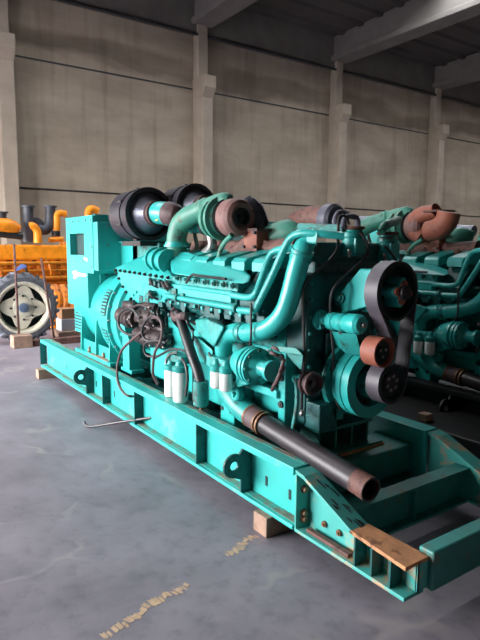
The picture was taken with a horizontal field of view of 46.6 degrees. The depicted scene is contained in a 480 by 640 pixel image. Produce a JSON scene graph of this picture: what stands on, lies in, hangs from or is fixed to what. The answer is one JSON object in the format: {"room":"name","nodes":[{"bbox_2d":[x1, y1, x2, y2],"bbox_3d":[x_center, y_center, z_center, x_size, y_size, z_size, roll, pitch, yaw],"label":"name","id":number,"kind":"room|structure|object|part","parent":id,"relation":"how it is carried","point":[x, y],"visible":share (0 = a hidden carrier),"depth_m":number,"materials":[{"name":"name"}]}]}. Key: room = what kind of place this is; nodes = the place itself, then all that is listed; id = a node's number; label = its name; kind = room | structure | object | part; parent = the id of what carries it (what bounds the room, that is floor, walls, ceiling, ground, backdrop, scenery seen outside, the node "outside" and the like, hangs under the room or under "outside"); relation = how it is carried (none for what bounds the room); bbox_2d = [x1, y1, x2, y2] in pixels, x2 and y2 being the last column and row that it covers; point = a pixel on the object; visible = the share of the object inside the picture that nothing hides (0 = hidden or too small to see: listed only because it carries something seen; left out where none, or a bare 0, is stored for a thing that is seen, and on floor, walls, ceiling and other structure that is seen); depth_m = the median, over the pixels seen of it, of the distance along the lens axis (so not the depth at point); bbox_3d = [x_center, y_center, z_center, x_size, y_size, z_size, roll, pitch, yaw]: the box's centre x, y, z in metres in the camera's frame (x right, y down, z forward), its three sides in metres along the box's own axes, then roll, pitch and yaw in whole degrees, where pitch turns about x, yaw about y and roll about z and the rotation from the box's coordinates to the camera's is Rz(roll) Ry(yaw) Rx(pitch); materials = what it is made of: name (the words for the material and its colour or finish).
{"room":"industrial warehouse","nodes":[
{"label":"industrial warehouse","id":0,"kind":"room"},
{"bbox_2d":[0,328,479,639],"bbox_3d":[-2.531,1.726,2.537,74.000,0.200,29.400,-5,9,-34],"label":"floor","id":1,"kind":"structure","parent":0,"point":[97,523],"depth_m":3.58,"materials":[{"name":"concrete"}]},
{"bbox_2d":[10,333,32,348],"bbox_3d":[-4.251,0.407,10.840,0.353,0.240,0.300,-5,9,-34],"label":"block","id":2,"kind":"object","parent":1,"relation":"on","point":[17,341],"visible":1,"depth_m":10.73,"materials":[{"name":"brown wood"}]},
{"bbox_2d":[13,244,19,333],"bbox_3d":[-4.343,-0.600,10.829,0.044,1.743,0.235,-3,8,-27],"label":"rod","id":3,"kind":"object","parent":2,"relation":"on","point":[14,250],"visible":1,"depth_m":10.81,"materials":[{"name":"brown metal"}]},
{"bbox_2d":[0,272,59,339],"bbox_3d":[-4.444,-0.262,11.343,1.431,1.436,0.450,-5,9,-34],"label":"wheel","id":4,"kind":"object","parent":1,"relation":"on","point":[34,319],"visible":0.87,"depth_m":11.25,"materials":[{"name":"grey rubber"}]},
{"bbox_2d":[17,264,26,270],"bbox_3d":[-4.427,-1.062,11.251,0.204,0.140,0.166,-5,9,-34],"label":"cloth","id":5,"kind":"object","parent":4,"relation":"on","point":[21,266],"visible":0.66,"depth_m":11.21,"materials":[{"name":"blue fabric"}]},
{"bbox_3d":[-4.359,-0.246,11.221,0.400,0.398,0.030,-5,9,-34],"label":"hub plate","id":6,"kind":"part","parent":4,"relation":"part of","materials":[{"name":"beige paint"}]},
{"bbox_2d":[36,368,56,378],"bbox_3d":[-2.813,0.783,8.435,0.500,0.139,0.160,-5,9,-34],"label":"block","id":7,"kind":"object","parent":1,"relation":"on","point":[41,373],"visible":0.49,"depth_m":8.28,"materials":[{"name":"brown wood"}]},
{"bbox_2d":[40,183,479,601],"bbox_3d":[-0.467,-0.208,5.937,1.788,2.506,6.903,-5,9,-34],"label":"diesel generator","id":8,"kind":"object","parent":7,"relation":"on","point":[270,330],"visible":1,"depth_m":4.24,"materials":[{"name":"teal paint"}]},
{"bbox_2d":[74,306,81,331],"bbox_3d":[-2.171,-0.010,7.615,0.088,0.334,0.270,-5,9,-34],"label":"vent","id":9,"kind":"object","parent":8,"relation":"attached to","point":[78,309],"depth_m":7.59,"materials":[{"name":"teal metal"}]},
{"bbox_2d":[100,289,112,315],"bbox_3d":[-1.566,-0.202,6.545,0.100,0.300,0.170,-5,9,-34],"label":"vent","id":10,"kind":"object","parent":8,"relation":"attached to","point":[106,297],"depth_m":6.52,"materials":[{"name":"teal metal"}]},
{"bbox_3d":[-1.491,-0.421,7.376,0.750,0.420,0.040,-5,9,-34],"label":"panel","id":11,"kind":"part","parent":8,"relation":"part of","materials":[{"name":"teal metal"}]},
{"bbox_2d":[102,329,115,350],"bbox_3d":[-1.537,0.250,6.627,0.165,0.286,0.170,-5,9,-34],"label":"vent","id":12,"kind":"object","parent":8,"relation":"attached to","point":[104,331],"depth_m":6.59,"materials":[{"name":"teal metal"}]},
{"bbox_3d":[-1.205,-0.030,6.107,0.230,0.228,0.440,-5,9,-34],"label":"starter motor","id":13,"kind":"part","parent":8,"relation":"part of","materials":[{"name":"metal"}]},
{"bbox_3d":[-1.349,-0.929,7.068,0.995,0.590,0.150,-5,9,-34],"label":"panel","id":14,"kind":"part","parent":8,"relation":"part of","materials":[{"name":"teal paint"}]},
{"bbox_3d":[-0.969,0.176,5.786,0.190,0.188,0.440,-5,9,-34],"label":"starter motor","id":15,"kind":"part","parent":8,"relation":"part of","materials":[{"name":"metal"}]},
{"bbox_3d":[-0.987,-1.143,6.017,0.470,0.470,0.050,-5,9,-34],"label":"plate","id":16,"kind":"part","parent":8,"relation":"part of","materials":[{"name":"black metal"}]},
{"bbox_3d":[-0.911,-0.029,5.676,0.200,0.198,0.440,-5,9,-34],"label":"starter motor","id":17,"kind":"part","parent":8,"relation":"part of","materials":[{"name":"metal"}]},
{"bbox_3d":[-0.802,0.188,5.543,0.180,0.178,0.440,-5,9,-34],"label":"starter motor","id":18,"kind":"part","parent":8,"relation":"part of","materials":[{"name":"metal"}]},
{"bbox_3d":[-1.275,0.823,6.054,0.150,0.420,5.920,-5,9,-34],"label":"rail","id":19,"kind":"part","parent":8,"relation":"part of","materials":[{"name":"teal metal"}]},
{"bbox_3d":[-0.372,0.223,5.215,0.065,0.280,0.260,-5,9,-34],"label":"inspection door","id":20,"kind":"part","parent":8,"relation":"part of","materials":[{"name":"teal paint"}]},
{"bbox_2d":[193,379,208,407],"bbox_3d":[-0.328,0.618,4.686,0.132,0.216,0.131,-5,9,-34],"label":"filter","id":21,"kind":"object","parent":8,"relation":"on","point":[200,386],"depth_m":4.63,"materials":[{"name":"teal paint"}]},
{"bbox_3d":[-0.185,0.260,4.945,0.065,0.280,0.260,-5,9,-34],"label":"inspection door","id":22,"kind":"part","parent":8,"relation":"part of","materials":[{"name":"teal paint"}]},
{"bbox_3d":[0.002,0.296,4.676,0.065,0.280,0.260,-5,9,-34],"label":"inspection door","id":23,"kind":"part","parent":8,"relation":"part of","materials":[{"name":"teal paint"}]},
{"bbox_2d":[234,208,249,226],"bbox_3d":[0.002,-0.889,4.828,0.160,0.160,0.070,-5,9,-34],"label":"outlet","id":24,"kind":"object","parent":8,"relation":"attached to","point":[241,215],"depth_m":4.82,"materials":[{"name":"metal"}]},
{"bbox_3d":[0.157,-0.617,4.895,0.220,0.024,0.260,-5,9,-34],"label":"flange plate","id":25,"kind":"part","parent":8,"relation":"part of","materials":[{"name":"brown metal"}]},
{"bbox_3d":[0.158,-0.785,4.873,0.220,0.024,0.260,-5,9,-34],"label":"flange plate","id":26,"kind":"part","parent":8,"relation":"part of","materials":[{"name":"brown metal"}]},
{"bbox_3d":[0.189,0.333,4.407,0.065,0.280,0.260,-5,9,-34],"label":"inspection door","id":27,"kind":"part","parent":8,"relation":"part of","materials":[{"name":"teal paint"}]},
{"bbox_3d":[0.187,0.523,4.259,0.080,0.060,0.400,-5,9,-34],"label":"bracket rail","id":28,"kind":"part","parent":8,"relation":"part of","materials":[{"name":"teal metal"}]},
{"bbox_3d":[0.240,0.237,3.880,0.075,0.050,0.028,3,8,17],"label":"linkage rod","id":29,"kind":"part","parent":8,"relation":"part of","materials":[{"name":"metal"}]},
{"bbox_3d":[0.254,0.426,3.883,0.028,0.183,0.173,-2,8,-19],"label":"linkage rod","id":30,"kind":"part","parent":8,"relation":"part of","materials":[{"name":"brown metal"}]},
{"bbox_3d":[0.256,0.200,3.853,0.081,0.049,0.028,3,8,22],"label":"linkage rod","id":31,"kind":"part","parent":8,"relation":"part of","materials":[{"name":"brown metal"}]},
{"bbox_3d":[0.276,0.380,3.845,0.079,0.139,0.028,1,7,6],"label":"linkage rod","id":32,"kind":"part","parent":8,"relation":"part of","materials":[{"name":"brown metal"}]},
{"bbox_3d":[0.285,0.330,3.826,0.028,0.153,0.130,-1,8,-13],"label":"linkage rod","id":33,"kind":"part","parent":8,"relation":"part of","materials":[{"name":"brown metal"}]},
{"bbox_3d":[0.361,0.494,4.107,0.140,0.560,0.080,-5,9,-34],"label":"bracket plate","id":34,"kind":"part","parent":8,"relation":"part of","materials":[{"name":"teal paint"}]},
{"bbox_2d":[289,206,320,223],"bbox_3d":[0.596,-0.860,4.721,0.200,0.207,0.395,-5,9,-34],"label":"exhaust outlet","id":35,"kind":"object","parent":8,"relation":"attached to","point":[309,214],"depth_m":4.64,"materials":[{"name":"brown metal"}]},
{"bbox_3d":[0.755,0.158,3.869,0.150,0.150,0.200,-5,9,-34],"label":"idler arm","id":36,"kind":"part","parent":8,"relation":"part of"},
{"bbox_3d":[-0.187,0.734,6.796,0.150,0.420,5.920,-5,9,-34],"label":"rail","id":37,"kind":"part","parent":8,"relation":"part of","materials":[{"name":"teal metal"}]},
{"bbox_3d":[0.964,1.357,2.959,0.085,0.155,0.012,-5,9,-34],"label":"plate","id":38,"kind":"part","parent":8,"relation":"part of","materials":[{"name":"teal metal"}]},
{"bbox_2d":[0,205,99,327],"bbox_3d":[-6.096,-1.137,12.702,5.950,3.168,1.526,-5,9,-34],"label":"engine","id":39,"kind":"object","parent":1,"relation":"on","point":[54,257],"visible":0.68,"depth_m":13.17,"materials":[{"name":"orange paint"}]},
{"bbox_2d":[33,335,80,346],"bbox_3d":[-3.668,0.419,11.246,1.000,0.120,0.200,-5,9,-34],"label":"plank","id":40,"kind":"object","parent":1,"relation":"on","point":[67,339],"visible":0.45,"depth_m":11.24,"materials":[{"name":"brown wood"}]},
{"bbox_2d":[40,258,54,337],"bbox_3d":[-3.862,-0.440,11.185,0.282,1.603,0.044,3,8,18],"label":"rod","id":41,"kind":"object","parent":40,"relation":"on","point":[41,260],"visible":1,"depth_m":11.17,"materials":[{"name":"brown metal"}]},
{"bbox_2d":[51,329,80,336],"bbox_3d":[-3.711,0.270,12.390,0.795,0.120,0.550,-5,9,-34],"label":"board","id":42,"kind":"object","parent":1,"relation":"on","point":[57,333],"visible":0.41,"depth_m":12.08,"materials":[{"name":"brown wood"}]},
{"bbox_2d":[56,307,75,330],"bbox_3d":[-3.805,-0.024,12.315,0.395,0.480,0.400,-5,9,-34],"label":"carton","id":43,"kind":"object","parent":42,"relation":"on","point":[65,320],"visible":0.71,"depth_m":12.15,"materials":[{"name":"cardboard"}]},
{"bbox_2d":[83,416,150,427],"bbox_3d":[-1.297,1.060,5.824,0.993,0.280,0.037,5,9,32],"label":"bar","id":44,"kind":"object","parent":1,"relation":"on","point":[143,418],"visible":1,"depth_m":5.80,"materials":[{"name":"silver metal"}]},
{"bbox_2d":[99,583,189,637],"bbox_3d":[-0.508,1.573,3.047,0.106,0.001,0.596,7,10,41],"label":"floor marking","id":45,"kind":"object","parent":1,"relation":"on","point":[154,601],"depth_m":3.03,"materials":[{"name":"yellow paint"}]},
{"bbox_2d":[225,535,258,555],"bbox_3d":[0.010,1.492,3.696,0.092,0.001,0.321,6,9,34],"label":"floor marking","id":46,"kind":"object","parent":1,"relation":"on","point":[235,549],"depth_m":3.68,"materials":[{"name":"yellow paint"}]},
{"bbox_2d":[254,509,289,537],"bbox_3d":[0.362,1.387,3.990,0.550,0.139,0.150,-5,9,-34],"label":"block","id":47,"kind":"object","parent":1,"relation":"on","point":[265,524],"visible":0.44,"depth_m":3.82,"materials":[{"name":"beige wood"}]},
{"bbox_2d":[230,203,479,464],"bbox_3d":[1.689,-0.174,7.077,2.420,2.455,7.653,-5,9,-34],"label":"diesel generator","id":48,"kind":"object","parent":1,"relation":"on","point":[443,379],"visible":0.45,"depth_m":5.84,"materials":[{"name":"teal paint"}]},
{"bbox_3d":[2.254,-0.801,6.423,0.220,0.024,0.260,-5,9,-34],"label":"flange plate","id":49,"kind":"part","parent":48,"relation":"part of","materials":[{"name":"brown metal"}]},
{"bbox_3d":[1.626,0.874,7.143,2.250,0.360,7.600,-5,9,-34],"label":"tank","id":50,"kind":"part","parent":48,"relation":"part of","materials":[{"name":"metal"}]},
{"bbox_3d":[2.099,0.112,6.204,0.065,0.280,0.260,-5,9,-34],"label":"inspection door","id":51,"kind":"part","parent":48,"relation":"part of","materials":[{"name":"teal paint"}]},
{"bbox_3d":[0.822,0.639,7.582,0.150,0.420,5.920,-5,9,-34],"label":"rail","id":52,"kind":"part","parent":48,"relation":"part of","materials":[{"name":"black metal"}]},
{"bbox_3d":[2.284,0.339,5.788,0.080,0.060,0.400,-5,9,-34],"label":"bracket rail","id":53,"kind":"part","parent":48,"relation":"part of","materials":[{"name":"teal metal"}]},
{"bbox_3d":[2.458,0.310,5.635,0.140,0.560,0.080,-5,9,-34],"label":"bracket plate","id":54,"kind":"part","parent":48,"relation":"part of","materials":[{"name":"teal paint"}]},
{"bbox_2d":[366,230,479,242],"bbox_3d":[3.856,-0.479,9.022,1.620,2.309,6.903,-5,9,-34],"label":"diesel generator","id":55,"kind":"object","parent":1,"relation":"on","point":[373,235],"visible":0.02,"depth_m":10.14,"materials":[{"name":"teal paint"}]},
{"bbox_2d":[418,411,432,421],"bbox_3d":[1.740,0.907,5.230,0.100,0.069,0.100,-5,9,-34],"label":"block","id":56,"kind":"object","parent":1,"relation":"on","point":[424,416],"visible":1,"depth_m":5.20,"materials":[{"name":"brown wood"}]},
{"bbox_2d":[0,0,479,244],"bbox_3d":[1.651,-6.146,22.129,44.000,10.400,0.400,-5,9,-34],"label":"wall","id":57,"kind":"structure","parent":0,"point":[78,129],"depth_m":19.33,"materials":[{"name":"concrete"}]},
{"bbox_2d":[0,0,21,244],"bbox_3d":[-6.583,-4.929,15.814,0.460,9.500,0.850,-5,9,-34],"label":"column","id":58,"kind":"structure","parent":57,"relation":"attached to","point":[9,170],"depth_m":15.57,"materials":[{"name":"concrete"}]},
{"bbox_2d":[193,24,215,240],"bbox_3d":[-1.244,-5.365,19.460,0.460,9.500,0.850,-5,9,-34],"label":"column","id":59,"kind":"structure","parent":57,"relation":"attached to","point":[204,85],"depth_m":19.12,"materials":[{"name":"concrete"}]},
{"bbox_2d":[191,0,257,28],"bbox_3d":[6.772,-9.367,7.242,0.800,1.879,29.000,-5,9,-34],"label":"beam","id":60,"kind":"structure","parent":57,"relation":"attached to","point":[210,13],"depth_m":18.04,"materials":[{"name":"concrete"}]},
{"bbox_2d":[15,55,479,143],"bbox_3d":[1.620,-8.271,21.565,43.600,0.050,0.015,-5,9,-34],"label":"trim","id":61,"kind":"structure","parent":57,"relation":"attached to","point":[15,55],"depth_m":19.22,"materials":[{"name":"metal"}]},
{"bbox_2d":[19,187,479,216],"bbox_3d":[1.593,-4.583,22.047,43.600,0.050,0.015,-5,9,-34],"label":"trim","id":62,"kind":"structure","parent":57,"relation":"attached to","point":[19,187],"depth_m":18.02,"materials":[{"name":"metal"}]},
{"bbox_2d":[52,0,479,107],"bbox_3d":[1.705,-10.717,21.148,43.600,1.480,0.250,-5,9,-34],"label":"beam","id":63,"kind":"structure","parent":57,"relation":"attached to","point":[248,28],"depth_m":21.02,"materials":[{"name":"concrete"}]},
{"bbox_2d":[326,61,351,241],"bbox_3d":[4.062,-5.799,23.084,0.460,9.500,0.850,-5,9,-34],"label":"column","id":64,"kind":"structure","parent":57,"relation":"attached to","point":[339,112],"depth_m":22.78,"materials":[{"name":"concrete"}]},
{"bbox_2d":[331,0,479,63],"bbox_3d":[12.079,-9.801,10.865,0.800,1.879,29.000,-5,9,-34],"label":"beam","id":65,"kind":"structure","parent":57,"relation":"attached to","point":[416,18],"depth_m":19.70,"materials":[{"name":"concrete"}]},
{"bbox_2d":[425,88,448,207],"bbox_3d":[9.377,-6.233,26.713,0.460,9.500,0.850,-5,9,-34],"label":"column","id":66,"kind":"structure","parent":57,"relation":"attached to","point":[437,133],"depth_m":26.40,"materials":[{"name":"concrete"}]},
{"bbox_2d":[432,52,479,89],"bbox_3d":[17.393,-10.235,14.494,0.800,1.879,29.000,-5,9,-34],"label":"beam","id":67,"kind":"structure","parent":57,"relation":"attached to","point":[458,72],"depth_m":25.06,"materials":[{"name":"concrete"}]},
{"bbox_2d":[244,0,479,66],"bbox_3d":[9.786,-10.217,9.463,44.300,1.328,29.400,-5,9,-34],"label":"ceiling","id":68,"kind":"structure","parent":0,"point":[460,40],"depth_m":20.99,"materials":[{"name":"grey concrete"}]},
{"bbox_3d":[-8.378,-3.841,-2.276,0.300,12.000,29.400,-5,9,-34],"label":"wall","id":69,"kind":"structure","parent":0,"visible":0},
{"bbox_2d":[57,0,479,106],"bbox_3d":[1.799,-9.944,21.103,43.600,0.098,0.100,-5,9,-34],"label":"trim","id":70,"kind":"structure","parent":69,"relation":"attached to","point":[65,1],"depth_m":19.93,"materials":[{"name":"metal"}]}
]}

